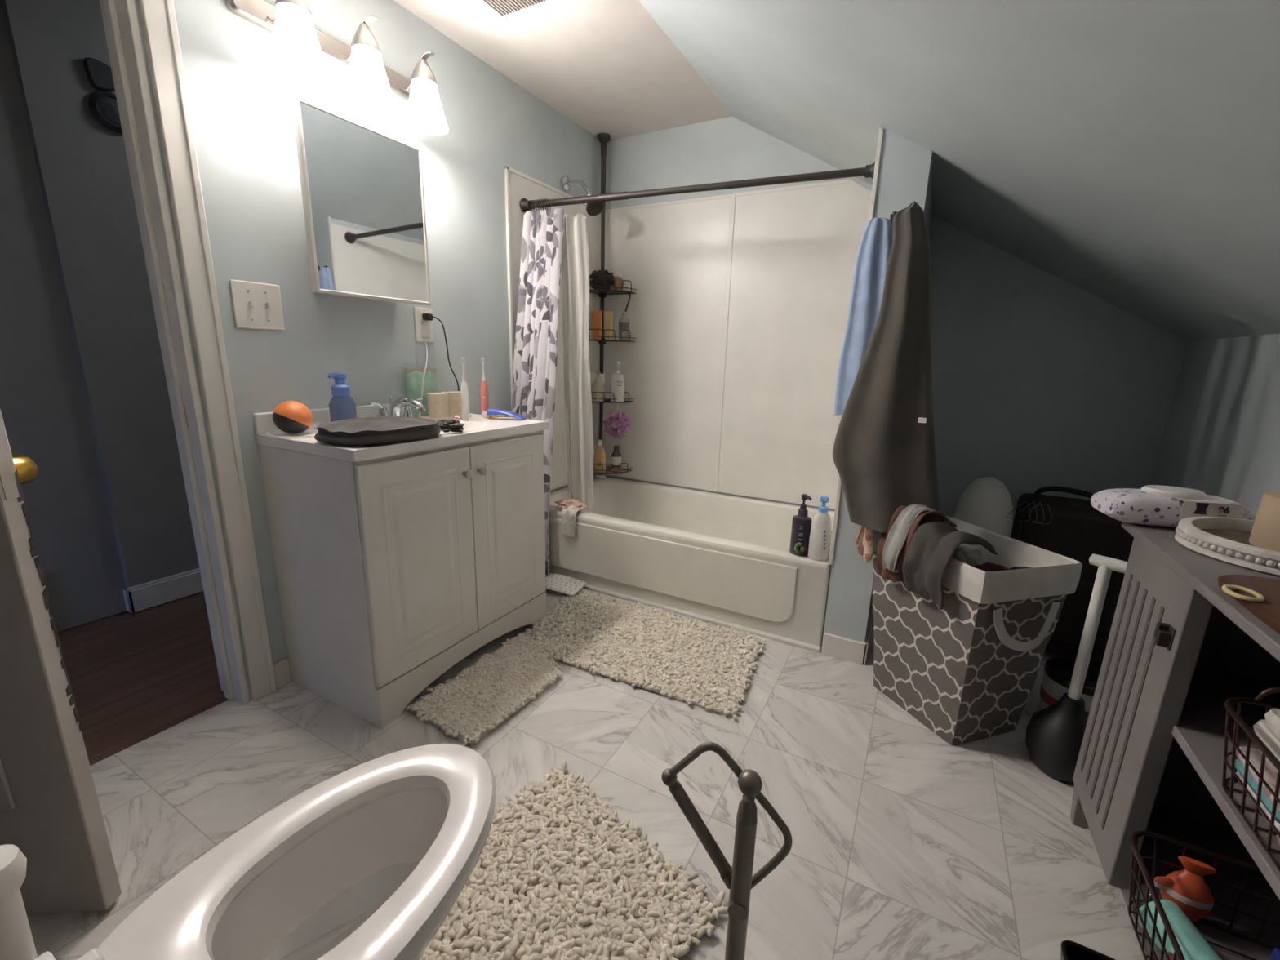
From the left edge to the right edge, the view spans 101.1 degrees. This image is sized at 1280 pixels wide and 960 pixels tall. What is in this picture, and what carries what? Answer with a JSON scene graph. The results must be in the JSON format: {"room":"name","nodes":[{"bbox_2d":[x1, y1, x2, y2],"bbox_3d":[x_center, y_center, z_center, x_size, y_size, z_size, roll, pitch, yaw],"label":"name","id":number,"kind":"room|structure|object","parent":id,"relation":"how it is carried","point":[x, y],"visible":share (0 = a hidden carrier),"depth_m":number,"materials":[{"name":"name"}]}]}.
{"room":"bathroom","nodes":[
{"label":"bathroom","id":0,"kind":"room"},
{"bbox_2d":[0,0,199,631],"bbox_3d":[-2.236,-0.546,1.587,1.780,2.400,3.900,9,15,27],"label":"wall","id":1,"kind":"structure","parent":0,"point":[84,395],"depth_m":1.95,"materials":[{"name":"paint"}]},
{"bbox_2d":[83,57,115,91],"bbox_3d":[-1.941,-1.458,1.901,0.025,0.093,0.092,9,15,27],"label":"wall ornament","id":2,"kind":"object","parent":1,"relation":"attached to","point":[99,74],"visible":0.73,"depth_m":1.89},
{"bbox_2d":[88,90,122,133],"bbox_3d":[-1.935,-1.352,1.934,0.032,0.132,0.132,9,15,27],"label":"wall ornament","id":3,"kind":"object","parent":1,"relation":"attached to","point":[103,104],"visible":0.66,"depth_m":1.91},
{"bbox_2d":[122,568,203,613],"bbox_3d":[-1.765,0.355,2.811,0.049,0.110,1.489,9,15,27],"label":"baseboard","id":4,"kind":"structure","parent":1,"relation":"attached to","point":[144,596],"depth_m":2.25,"materials":[{"name":"paint"}]},
{"bbox_2d":[134,0,600,700],"bbox_3d":[-1.036,-0.485,1.829,0.120,2.234,3.338,9,15,27],"label":"wall","id":5,"kind":"structure","parent":0,"point":[241,104],"depth_m":1.72,"materials":[{"name":"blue paint"}]},
{"bbox_2d":[0,408,121,915],"bbox_3d":[-1.295,-0.131,0.752,0.582,2.000,0.192,-2,14,-14],"label":"bathroom door","id":6,"kind":"structure","parent":5,"relation":"in","point":[50,807],"depth_m":0.94,"materials":[{"name":"paint"}]},
{"bbox_2d":[98,0,249,703],"bbox_3d":[-1.450,-0.238,1.134,0.156,2.050,0.877,9,15,27],"label":"trim","id":7,"kind":"structure","parent":5,"relation":"attached to","point":[119,17],"depth_m":1.40,"materials":[{"name":"paint"}]},
{"bbox_2d":[137,0,276,701],"bbox_3d":[-1.390,-0.261,1.061,0.024,2.130,0.957,9,15,27],"label":"trim","id":8,"kind":"structure","parent":5,"relation":"attached to","point":[158,19],"depth_m":1.42,"materials":[{"name":"paint"}]},
{"bbox_2d":[229,279,284,330],"bbox_3d":[-1.109,-0.507,1.533,0.019,0.130,0.131,9,15,27],"label":"light switch","id":9,"kind":"object","parent":5,"relation":"attached to","point":[256,305],"visible":1,"depth_m":1.53,"materials":[{"name":"beige plastic"}]},
{"bbox_2d":[272,658,291,688],"bbox_3d":[-1.181,0.638,1.731,0.012,0.085,0.054,9,15,27],"label":"baseboard","id":10,"kind":"structure","parent":5,"relation":"attached to","point":[282,671],"depth_m":1.73,"materials":[{"name":"paint"}]},
{"bbox_2d":[253,403,404,434],"bbox_3d":[-0.951,-0.242,1.907,0.017,0.063,0.804,9,15,27],"label":"backsplash","id":11,"kind":"structure","parent":5,"relation":"attached to","point":[264,422],"depth_m":1.71,"materials":[{"name":"stone"}]},
{"bbox_2d":[225,0,448,135],"bbox_3d":[-0.859,-1.272,1.594,0.201,0.217,0.591,9,15,27],"label":"vanity light","id":12,"kind":"object","parent":5,"relation":"attached to","point":[298,49],"visible":1,"depth_m":1.56,"materials":[{"name":"glass"}]},
{"bbox_2d":[291,96,431,305],"bbox_3d":[-0.905,-0.853,1.707,0.124,0.510,0.413,9,15,27],"label":"mirror","id":13,"kind":"object","parent":5,"relation":"attached to","point":[362,185],"visible":1,"depth_m":1.65,"materials":[{"name":"white mirror"}]},
{"bbox_2d":[413,306,434,342],"bbox_3d":[-0.836,-0.600,2.040,0.009,0.128,0.084,9,15,27],"label":"wall outlet","id":14,"kind":"object","parent":5,"relation":"attached to","point":[424,329],"visible":0.99,"depth_m":2.03,"materials":[{"name":"beige plastic"}]},
{"bbox_2d":[419,311,429,337],"bbox_3d":[-0.833,-0.601,2.038,0.003,0.098,0.037,9,15,27],"label":"socket","id":15,"kind":"object","parent":14,"relation":"attached to","point":[424,325],"depth_m":2.04,"materials":[{"name":"white plastic"}]},
{"bbox_2d":[422,313,459,391],"bbox_3d":[-0.785,-0.453,2.093,0.127,0.394,0.037,-8,17,-36],"label":"cord","id":16,"kind":"object","parent":14,"relation":"attached to","point":[426,317],"visible":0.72,"depth_m":2.05,"materials":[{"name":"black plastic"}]},
{"bbox_2d":[504,164,599,490],"bbox_3d":[-0.425,-0.700,2.791,0.014,1.525,0.762,9,15,27],"label":"wall panel","id":17,"kind":"object","parent":5,"relation":"attached to","point":[575,428],"visible":0.46,"depth_m":2.87,"materials":[{"name":"fabric"}]},
{"bbox_2d":[520,161,875,212],"bbox_3d":[0.127,-1.141,2.077,1.508,0.105,0.062,9,15,28],"label":"shower rod","id":18,"kind":"object","parent":17,"relation":"attached to","point":[868,171],"visible":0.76,"depth_m":2.00,"materials":[{"name":"brown metal"}]},
{"bbox_3d":[-0.456,-1.233,2.385,0.015,0.071,0.045,9,15,27],"label":"curtain ring","id":19,"kind":"object","parent":18,"relation":"hanging from","visible":0},
{"bbox_2d":[511,208,564,575],"bbox_3d":[-0.493,-0.382,2.468,0.259,1.668,0.285,9,15,30],"label":"shower curtain","id":20,"kind":"object","parent":19,"relation":"hanging from","point":[535,349],"visible":0.63,"depth_m":2.40,"materials":[{"name":"fabric"}]},
{"bbox_2d":[561,175,604,216],"bbox_3d":[-0.286,-1.408,2.592,0.253,0.206,0.089,11,16,35],"label":"shower fixture","id":21,"kind":"object","parent":5,"relation":"attached to","point":[593,209],"visible":0.82,"depth_m":2.58,"materials":[{"name":"silver metal"}]},
{"bbox_2d":[393,0,732,140],"bbox_3d":[-0.679,-1.562,1.394,0.864,0.080,3.338,9,15,27],"label":"ceiling","id":22,"kind":"structure","parent":0,"point":[606,66],"depth_m":2.09,"materials":[{"name":"paint"}]},
{"bbox_2d":[477,0,555,19],"bbox_3d":[-0.442,-1.573,1.674,0.240,0.016,0.260,9,15,27],"label":"ceiling vent","id":23,"kind":"object","parent":22,"relation":"in","point":[503,9],"visible":1,"depth_m":1.76,"materials":[{"name":"white plastic"}]},
{"bbox_2d":[26,587,1144,959],"bbox_3d":[-0.899,0.775,1.478,4.575,0.050,4.288,9,15,27],"label":"floor","id":24,"kind":"structure","parent":0,"point":[908,843],"depth_m":1.38,"materials":[{"name":"tile"}]},
{"bbox_2d":[0,844,37,959],"bbox_3d":[-0.827,0.695,0.707,0.110,0.462,0.110,9,15,27],"label":"toilet brush","id":25,"kind":"object","parent":24,"relation":"on","point":[16,941],"visible":1,"depth_m":0.67,"materials":[{"name":"white plastic"}]},
{"bbox_2d":[33,743,496,959],"bbox_3d":[-0.492,0.564,0.617,0.460,0.775,0.800,9,15,27],"label":"toilet","id":26,"kind":"object","parent":24,"relation":"on","point":[369,861],"visible":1,"depth_m":0.79,"materials":[{"name":"ceramic"}]},
{"bbox_2d":[257,431,546,728],"bbox_3d":[-0.758,0.243,1.893,0.498,0.802,0.773,9,15,27],"label":"vanity cabinet","id":27,"kind":"object","parent":24,"relation":"on","point":[393,571],"visible":0.9,"depth_m":1.61,"materials":[{"name":"wood"}]},
{"bbox_2d":[253,403,548,462],"bbox_3d":[-0.753,-0.161,1.816,0.469,0.169,0.804,9,15,27],"label":"countertop","id":28,"kind":"structure","parent":27,"relation":"on","point":[478,428],"depth_m":1.58,"materials":[{"name":"stone"}]},
{"bbox_2d":[272,400,312,433],"bbox_3d":[-1.041,-0.188,1.578,0.101,0.098,0.101,9,15,27],"label":"ball","id":29,"kind":"object","parent":28,"relation":"on","point":[289,416],"visible":1,"depth_m":1.55,"materials":[{"name":"plastic"}]},
{"bbox_2d":[327,372,356,422],"bbox_3d":[-0.962,-0.255,1.693,0.054,0.183,0.083,9,15,27],"label":"soap dispenser","id":30,"kind":"object","parent":28,"relation":"on","point":[342,406],"visible":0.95,"depth_m":1.67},
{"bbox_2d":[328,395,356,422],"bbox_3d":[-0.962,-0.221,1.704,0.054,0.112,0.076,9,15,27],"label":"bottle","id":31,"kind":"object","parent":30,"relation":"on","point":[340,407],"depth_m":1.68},
{"bbox_2d":[314,416,440,444],"bbox_3d":[-0.776,-0.158,1.557,0.296,0.051,0.338,9,15,27],"label":"folded cloth","id":32,"kind":"object","parent":28,"relation":"on","point":[373,429],"visible":1,"depth_m":1.46,"materials":[{"name":"fabric"}]},
{"bbox_2d":[368,395,426,417],"bbox_3d":[-0.859,-0.248,1.865,0.179,0.098,0.152,-5,15,-25],"label":"faucet","id":33,"kind":"object","parent":28,"relation":"on","point":[395,408],"visible":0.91,"depth_m":1.85,"materials":[{"name":"silver metal"}]},
{"bbox_2d":[404,368,437,417],"bbox_3d":[-0.838,-0.337,2.034,0.035,0.186,0.145,9,15,27],"label":"pouch","id":34,"kind":"object","parent":28,"relation":"on","point":[414,376],"visible":0.59,"depth_m":2.01,"materials":[{"name":"plastic"}]},
{"bbox_2d":[419,413,472,421],"bbox_3d":[-0.758,-0.248,2.060,0.120,0.011,0.220,9,15,27],"label":"tray","id":35,"kind":"object","parent":28,"relation":"on","point":[470,414],"visible":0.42,"depth_m":1.99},
{"bbox_2d":[426,392,448,417],"bbox_3d":[-0.767,-0.283,1.999,0.074,0.094,0.074,9,15,27],"label":"tumbler","id":36,"kind":"object","parent":35,"relation":"on","point":[437,402],"visible":0.98,"depth_m":1.97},
{"bbox_2d":[441,391,462,416],"bbox_3d":[-0.746,-0.304,2.093,0.074,0.094,0.074,9,15,27],"label":"tumbler","id":37,"kind":"object","parent":35,"relation":"on","point":[454,397],"visible":0.74,"depth_m":2.06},
{"bbox_2d":[436,418,464,432],"bbox_3d":[-0.611,-0.179,1.706,0.114,0.042,0.083,9,15,27],"label":"tie","id":38,"kind":"object","parent":28,"relation":"on","point":[446,425],"visible":0.92,"depth_m":1.68,"materials":[{"name":"black fabric"}]},
{"bbox_2d":[460,356,470,420],"bbox_3d":[-0.664,-0.344,1.990,0.029,0.235,0.029,9,15,27],"label":"electric toothbrush","id":39,"kind":"object","parent":28,"relation":"on","point":[464,391],"visible":1,"depth_m":1.99,"materials":[{"name":"white plastic"}]},
{"bbox_2d":[480,357,488,417],"bbox_3d":[-0.624,-0.371,2.106,0.029,0.235,0.029,9,15,27],"label":"electric toothbrush","id":40,"kind":"object","parent":28,"relation":"on","point":[484,391],"visible":0.89,"depth_m":2.10,"materials":[{"name":"pink plastic"}]},
{"bbox_2d":[482,408,526,420],"bbox_3d":[-0.537,-0.259,2.075,0.172,0.038,0.053,4,13,9],"label":"toothpaste tube","id":41,"kind":"object","parent":28,"relation":"on","point":[491,413],"visible":1,"depth_m":2.06,"materials":[{"name":"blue plastic"}]},
{"bbox_2d":[405,631,562,746],"bbox_3d":[-0.466,0.675,1.768,0.340,0.032,0.566,9,15,27],"label":"shag rug","id":42,"kind":"object","parent":24,"relation":"on","point":[482,696],"visible":1,"depth_m":1.70,"materials":[{"name":"fabric"}]},
{"bbox_2d":[545,573,586,596],"bbox_3d":[-0.390,0.487,2.489,0.254,0.020,0.146,7,14,23],"label":"mat","id":43,"kind":"object","parent":24,"relation":"on","point":[568,585],"visible":0.77,"depth_m":2.48,"materials":[{"name":"white plastic"}]},
{"bbox_2d":[419,760,728,959],"bbox_3d":[-0.238,0.859,1.018,0.565,0.029,0.670,14,18,42],"label":"shag rug","id":44,"kind":"object","parent":24,"relation":"on","point":[556,875],"visible":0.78,"depth_m":1.08,"materials":[{"name":"fabric"}]},
{"bbox_2d":[516,588,765,719],"bbox_3d":[-0.002,0.622,2.059,0.942,0.026,0.569,8,15,25],"label":"shag rug","id":45,"kind":"object","parent":24,"relation":"on","point":[708,666],"visible":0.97,"depth_m":1.99,"materials":[{"name":"fabric"}]},
{"bbox_2d":[548,476,835,652],"bbox_3d":[0.219,0.316,2.666,1.508,0.357,0.792,9,15,27],"label":"bathtub","id":46,"kind":"object","parent":24,"relation":"on","point":[723,560],"visible":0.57,"depth_m":2.34,"materials":[{"name":"ceramic"}]},
{"bbox_2d":[555,497,586,511],"bbox_3d":[-0.336,0.117,2.542,0.172,0.052,0.110,9,15,27],"label":"washcloth","id":47,"kind":"object","parent":46,"relation":"on","point":[566,503],"visible":0.76,"depth_m":2.51,"materials":[{"name":"pink fabric"}]},
{"bbox_2d":[561,505,583,537],"bbox_3d":[-0.323,0.191,2.508,0.093,0.144,0.086,9,15,27],"label":"washcloth","id":48,"kind":"object","parent":46,"relation":"on","point":[569,515],"visible":0.89,"depth_m":2.48,"materials":[{"name":"beige fabric"}]},
{"bbox_2d":[577,133,636,478],"bbox_3d":[-0.177,-0.903,2.926,0.247,1.878,0.244,9,15,27],"label":"shower caddy","id":49,"kind":"object","parent":46,"relation":"on","point":[603,138],"visible":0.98,"depth_m":2.94,"materials":[{"name":"brown metal"}]},
{"bbox_2d":[591,310,602,339],"bbox_3d":[-0.240,-0.861,2.925,0.066,0.155,0.036,9,15,27],"label":"box","id":50,"kind":"object","parent":49,"relation":"on","point":[596,314],"visible":0.86,"depth_m":2.91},
{"bbox_2d":[591,370,604,401],"bbox_3d":[-0.238,-0.532,2.984,0.074,0.168,0.074,9,15,27],"label":"pump bottle","id":51,"kind":"object","parent":49,"relation":"on","point":[597,386],"visible":1,"depth_m":2.96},
{"bbox_2d":[594,440,605,472],"bbox_3d":[-0.235,-0.141,3.080,0.058,0.188,0.072,-9,17,-39],"label":"lotion bottle","id":52,"kind":"object","parent":49,"relation":"on","point":[599,455],"visible":0.94,"depth_m":3.06,"materials":[{"name":"yellow plastic"}]},
{"bbox_2d":[587,269,614,289],"bbox_3d":[-0.212,-1.092,2.872,0.171,0.108,0.122,9,15,27],"label":"loofah","id":53,"kind":"object","parent":49,"relation":"on","point":[604,274],"visible":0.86,"depth_m":2.84,"materials":[{"name":"plastic"}]},
{"bbox_2d":[577,462,632,473],"bbox_3d":[-0.193,-0.072,3.088,0.330,0.059,0.063,-2,14,-16],"label":"basket","id":54,"kind":"object","parent":49,"relation":"on","point":[628,469],"depth_m":3.07,"materials":[{"name":"brown metal"}]},
{"bbox_2d":[577,391,634,403],"bbox_3d":[-0.189,-0.479,3.024,0.237,0.061,0.240,9,15,27],"label":"basket","id":55,"kind":"object","parent":49,"relation":"on","point":[605,400],"depth_m":2.98,"materials":[{"name":"brown metal"}]},
{"bbox_2d":[577,328,635,342],"bbox_3d":[-0.180,-0.810,2.946,0.237,0.061,0.240,9,15,27],"label":"basket","id":56,"kind":"object","parent":49,"relation":"on","point":[602,340],"depth_m":2.90,"materials":[{"name":"brown metal"}]},
{"bbox_2d":[577,278,636,294],"bbox_3d":[-0.174,-1.063,2.887,0.237,0.061,0.240,9,15,27],"label":"basket","id":57,"kind":"object","parent":49,"relation":"on","point":[597,291],"depth_m":2.87,"materials":[{"name":"brown metal"}]},
{"bbox_2d":[604,311,613,339],"bbox_3d":[-0.174,-0.859,2.926,0.054,0.155,0.031,9,15,27],"label":"tube","id":58,"kind":"object","parent":49,"relation":"in","point":[608,321],"visible":0.8,"depth_m":2.91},
{"bbox_2d":[601,404,631,439],"bbox_3d":[-0.134,-0.331,2.994,0.165,0.197,0.143,9,15,27],"label":"loofah","id":59,"kind":"object","parent":49,"relation":"hanging from","point":[617,424],"visible":1,"depth_m":2.96,"materials":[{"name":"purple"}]},
{"bbox_2d":[610,361,624,401],"bbox_3d":[-0.127,-0.559,2.990,0.086,0.223,0.068,9,15,27],"label":"pump bottle","id":60,"kind":"object","parent":49,"relation":"on","point":[617,385],"visible":1,"depth_m":2.97,"materials":[{"name":"white plastic"}]},
{"bbox_2d":[618,313,629,340],"bbox_3d":[-0.089,-0.857,2.946,0.059,0.145,0.059,9,15,27],"label":"clear bottle","id":61,"kind":"object","parent":49,"relation":"in","point":[624,322],"visible":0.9,"depth_m":2.92,"materials":[{"name":"plastic"}]},
{"bbox_2d":[789,493,812,555],"bbox_3d":[0.620,0.172,2.023,0.072,0.238,0.070,9,15,27],"label":"shampoo bottle","id":62,"kind":"object","parent":46,"relation":"on","point":[801,523],"visible":1,"depth_m":2.01,"materials":[{"name":"black plastic"}]},
{"bbox_2d":[808,495,831,560],"bbox_3d":[0.683,0.180,1.983,0.064,0.244,0.076,-10,18,-41],"label":"lotion bottle","id":63,"kind":"object","parent":46,"relation":"on","point":[820,540],"visible":1,"depth_m":1.97,"materials":[{"name":"plastic"}]},
{"bbox_2d":[661,742,791,959],"bbox_3d":[0.106,0.624,0.619,0.172,0.689,0.172,-8,16,-35],"label":"toilet paper stand","id":64,"kind":"object","parent":24,"relation":"on","point":[738,877],"visible":1,"depth_m":0.57,"materials":[{"name":"metal"}]},
{"bbox_2d":[871,515,1082,745],"bbox_3d":[0.993,0.462,1.675,0.346,0.567,0.476,-3,14,-17],"label":"laundry hamper","id":65,"kind":"object","parent":24,"relation":"on","point":[966,669],"visible":0.77,"depth_m":1.54,"materials":[{"name":"fabric"}]},
{"bbox_2d":[855,525,874,563],"bbox_3d":[0.836,0.154,1.769,0.218,0.236,0.063,-4,14,-21],"label":"garment","id":66,"kind":"object","parent":65,"relation":"in","point":[864,541],"visible":0.41,"depth_m":1.74,"materials":[{"name":"orange fabric"}]},
{"bbox_2d":[875,505,956,585],"bbox_3d":[0.871,0.191,1.667,0.216,0.250,0.134,-3,14,-19],"label":"garment","id":67,"kind":"object","parent":65,"relation":"in","point":[886,574],"visible":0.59,"depth_m":1.63,"materials":[{"name":"orange fabric"}]},
{"bbox_2d":[882,503,949,572],"bbox_3d":[0.867,0.178,1.634,0.220,0.210,0.061,-2,14,-15],"label":"garment","id":68,"kind":"object","parent":67,"relation":"on","point":[897,535],"visible":0.79,"depth_m":1.60,"materials":[{"name":"grey fabric"}]},
{"bbox_2d":[902,521,997,609],"bbox_3d":[0.905,0.238,1.539,0.214,0.210,0.153,-3,14,-18],"label":"garment","id":69,"kind":"object","parent":65,"relation":"in","point":[931,548],"visible":1,"depth_m":1.51,"materials":[{"name":"grey fabric"}]},
{"bbox_2d":[951,545,990,567],"bbox_3d":[0.990,0.276,1.665,0.236,0.143,0.305,9,15,27],"label":"garment","id":70,"kind":"object","parent":65,"relation":"in","point":[972,557],"visible":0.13,"depth_m":1.62,"materials":[{"name":"grey fabric"}]},
{"bbox_2d":[974,562,1008,571],"bbox_3d":[1.009,0.279,1.502,0.111,0.082,0.094,9,15,27],"label":"garment","id":71,"kind":"object","parent":65,"relation":"in","point":[987,566],"visible":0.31,"depth_m":1.49,"materials":[{"name":"red fabric"}]},
{"bbox_2d":[952,476,1013,537],"bbox_3d":[1.330,0.317,2.090,0.198,0.676,0.198,9,15,27],"label":"canister","id":72,"kind":"object","parent":24,"relation":"on","point":[984,503],"visible":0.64,"depth_m":1.97,"materials":[{"name":"white plastic"}]},
{"bbox_2d":[1037,657,1100,716],"bbox_3d":[1.351,0.677,1.634,0.176,0.186,0.175,9,15,27],"label":"tub","id":73,"kind":"object","parent":24,"relation":"on","point":[1058,673],"visible":0.43,"depth_m":1.61,"materials":[{"name":"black plastic"}]},
{"bbox_2d":[1040,683,1089,716],"bbox_3d":[1.351,0.683,1.635,0.172,0.034,0.172,9,15,27],"label":"print","id":74,"kind":"object","parent":73,"relation":"attached to","point":[1047,698],"depth_m":1.63},
{"bbox_2d":[1010,486,1133,668],"bbox_3d":[1.637,0.355,2.012,0.370,0.655,0.255,9,15,27],"label":"suitcase","id":75,"kind":"object","parent":24,"relation":"on","point":[1077,531],"visible":0.45,"depth_m":1.91,"materials":[{"name":"black fabric"}]},
{"bbox_2d":[1025,553,1127,782],"bbox_3d":[1.171,0.500,1.398,0.164,0.628,0.164,9,15,27],"label":"plunger","id":76,"kind":"object","parent":24,"relation":"on","point":[1055,733],"visible":0.77,"depth_m":1.39,"materials":[{"name":"black rubber"}]},
{"bbox_2d":[1025,693,1088,782],"bbox_3d":[1.166,0.695,1.443,0.164,0.228,0.164,9,15,27],"label":"cup","id":77,"kind":"object","parent":76,"relation":"on","point":[1055,733],"depth_m":1.41,"materials":[{"name":"plastic"}]},
{"bbox_2d":[1060,940,1115,959],"bbox_3d":[0.732,0.894,0.823,0.098,0.102,0.255,9,15,27],"label":"bin","id":78,"kind":"object","parent":24,"relation":"on","point":[1070,950],"visible":1,"depth_m":0.92,"materials":[{"name":"plastic"}]},
{"bbox_2d":[1070,521,1279,959],"bbox_3d":[1.028,0.568,0.813,0.372,0.757,0.925,9,15,27],"label":"base cabinet","id":79,"kind":"object","parent":24,"relation":"on","point":[1179,646],"visible":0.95,"depth_m":1.03,"materials":[{"name":"paint"}]},
{"bbox_2d":[1135,881,1163,906],"bbox_3d":[0.981,0.801,0.994,0.068,0.068,0.068,9,15,27],"label":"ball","id":80,"kind":"object","parent":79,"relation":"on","point":[1144,885],"visible":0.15,"depth_m":0.99,"materials":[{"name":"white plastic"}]},
{"bbox_2d":[1090,484,1256,528],"bbox_3d":[1.168,0.059,1.161,0.251,0.083,0.113,5,14,14],"label":"pack","id":81,"kind":"object","parent":79,"relation":"on","point":[1159,505],"visible":0.89,"depth_m":1.13,"materials":[{"name":"white plastic"}]},
{"bbox_2d":[1193,502,1208,515],"bbox_3d":[1.174,0.060,1.100,0.022,0.024,0.001,5,14,14],"label":"print","id":82,"kind":"object","parent":81,"relation":"on","point":[1199,508],"depth_m":1.10},
{"bbox_2d":[1120,805,1279,959],"bbox_3d":[1.025,0.847,0.853,0.316,0.016,0.829,9,15,27],"label":"shelf","id":83,"kind":"object","parent":79,"relation":"attached to","point":[1215,835],"depth_m":1.05,"materials":[{"name":"grey paint"}]},
{"bbox_2d":[1127,831,1279,959],"bbox_3d":[0.963,0.776,0.791,0.300,0.139,0.383,9,15,27],"label":"wire basket","id":84,"kind":"object","parent":79,"relation":"on","point":[1135,855],"visible":0.95,"depth_m":0.93,"materials":[{"name":"brown metal"}]},
{"bbox_2d":[1137,899,1222,959],"bbox_3d":[0.928,0.793,0.899,0.072,0.084,0.110,1,13,-2],"label":"bottle","id":85,"kind":"object","parent":84,"relation":"in","point":[1193,944],"visible":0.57,"depth_m":0.89,"materials":[{"name":"plastic"}]},
{"bbox_2d":[1153,855,1216,921],"bbox_3d":[0.993,0.747,0.963,0.084,0.118,0.046,9,15,27],"label":"fish","id":86,"kind":"object","parent":84,"relation":"in","point":[1187,888],"visible":0.87,"depth_m":0.95},
{"bbox_2d":[1171,664,1279,900],"bbox_3d":[1.036,0.491,0.769,0.314,0.018,0.829,9,15,27],"label":"shelf","id":87,"kind":"object","parent":79,"relation":"attached to","point":[1200,729],"depth_m":0.93,"materials":[{"name":"grey paint"}]},
{"bbox_2d":[1174,515,1279,576],"bbox_3d":[1.192,0.127,0.966,0.299,0.038,0.299,9,15,27],"label":"tray","id":88,"kind":"object","parent":79,"relation":"on","point":[1226,540],"visible":0.91,"depth_m":0.98,"materials":[{"name":"white wood"}]},
{"bbox_2d":[1248,491,1279,551],"bbox_3d":[1.205,0.083,0.955,0.116,0.098,0.116,9,15,27],"label":"paper roll","id":89,"kind":"object","parent":88,"relation":"on","point":[1265,532],"visible":0.93,"depth_m":0.96,"materials":[{"name":"paper"}]},
{"bbox_2d":[1217,574,1279,634],"bbox_3d":[0.929,0.207,0.649,0.204,0.014,0.429,9,15,27],"label":"wooden board","id":90,"kind":"object","parent":79,"relation":"on","point":[1268,611],"visible":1,"depth_m":0.78,"materials":[{"name":"wood"}]},
{"bbox_2d":[1221,584,1264,601],"bbox_3d":[0.885,0.166,0.773,0.040,0.006,0.054,9,15,27],"label":"ring","id":91,"kind":"object","parent":90,"relation":"on","point":[1260,597],"visible":1,"depth_m":0.77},
{"bbox_2d":[1222,687,1279,871],"bbox_3d":[0.949,0.428,0.622,0.300,0.164,0.353,9,15,27],"label":"wire basket","id":92,"kind":"object","parent":79,"relation":"on","point":[1239,722],"visible":0.91,"depth_m":0.75,"materials":[{"name":"brown metal"}]},
{"bbox_2d":[1235,746,1279,831],"bbox_3d":[0.981,0.458,0.712,0.222,0.052,0.134,9,15,27],"label":"folded cloth","id":93,"kind":"object","parent":92,"relation":"in","point":[1270,775],"visible":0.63,"depth_m":0.76,"materials":[{"name":"teal fabric"}]},
{"bbox_2d":[1253,708,1279,773],"bbox_3d":[0.976,0.397,0.675,0.213,0.071,0.170,9,15,27],"label":"folded cloth","id":94,"kind":"object","parent":93,"relation":"on","point":[1268,731],"visible":0.81,"depth_m":0.76,"materials":[{"name":"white fabric"}]},
{"bbox_2d":[821,128,932,650],"bbox_3d":[0.974,-0.279,2.126,0.146,1.802,0.788,9,15,27],"label":"wall partition","id":95,"kind":"structure","parent":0,"point":[905,166],"depth_m":1.89,"materials":[{"name":"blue paint"}]},
{"bbox_2d":[821,611,873,665],"bbox_3d":[0.955,0.558,2.314,0.157,0.085,0.801,9,15,27],"label":"baseboard","id":96,"kind":"structure","parent":95,"relation":"attached to","point":[844,648],"depth_m":1.97,"materials":[{"name":"paint"}]},
{"bbox_2d":[828,126,884,564],"bbox_3d":[0.725,-0.387,1.782,0.013,1.436,0.012,9,15,27],"label":"trim","id":97,"kind":"structure","parent":95,"relation":"attached to","point":[881,129],"depth_m":1.67,"materials":[{"name":"paint"}]},
{"bbox_2d":[833,217,893,415],"bbox_3d":[0.762,-0.510,1.695,0.206,0.618,0.060,9,15,27],"label":"hanging towel","id":98,"kind":"object","parent":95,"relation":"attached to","point":[875,246],"visible":0.65,"depth_m":1.68,"materials":[{"name":"fabric"}]},
{"bbox_2d":[889,211,897,226],"bbox_3d":[0.787,-0.804,1.626,0.032,0.046,0.051,9,15,27],"label":"robe hook","id":99,"kind":"object","parent":95,"relation":"attached to","point":[891,215],"visible":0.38,"depth_m":1.62,"materials":[{"name":"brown metal"}]},
{"bbox_2d":[832,201,941,533],"bbox_3d":[0.795,-0.317,1.609,0.344,0.972,0.130,9,15,27],"label":"towel","id":100,"kind":"object","parent":99,"relation":"hanging from","point":[884,460],"visible":0.95,"depth_m":1.59,"materials":[{"name":"fabric"}]},
{"bbox_2d":[604,116,1187,535],"bbox_3d":[0.911,-0.625,2.603,2.795,2.254,0.100,9,15,27],"label":"wall","id":101,"kind":"structure","parent":0,"point":[1039,380],"depth_m":2.22,"materials":[{"name":"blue paint"}]},
{"bbox_2d":[598,178,871,509],"bbox_3d":[0.424,-0.679,2.787,1.514,1.531,0.028,9,15,27],"label":"wall panel","id":102,"kind":"object","parent":101,"relation":"attached to","point":[737,314],"visible":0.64,"depth_m":2.75,"materials":[{"name":"plastic"}]},
{"bbox_2d":[638,0,1279,341],"bbox_3d":[0.535,-0.856,0.875,1.931,1.194,3.338,9,15,27],"label":"ceiling","id":103,"kind":"structure","parent":0,"point":[1126,152],"depth_m":1.17,"materials":[{"name":"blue paint"}]},
{"bbox_2d":[1151,333,1279,515],"bbox_3d":[1.310,0.358,0.712,0.100,1.227,3.338,9,15,27],"label":"wall","id":104,"kind":"structure","parent":0,"point":[1221,438],"depth_m":1.62,"materials":[{"name":"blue paint"}]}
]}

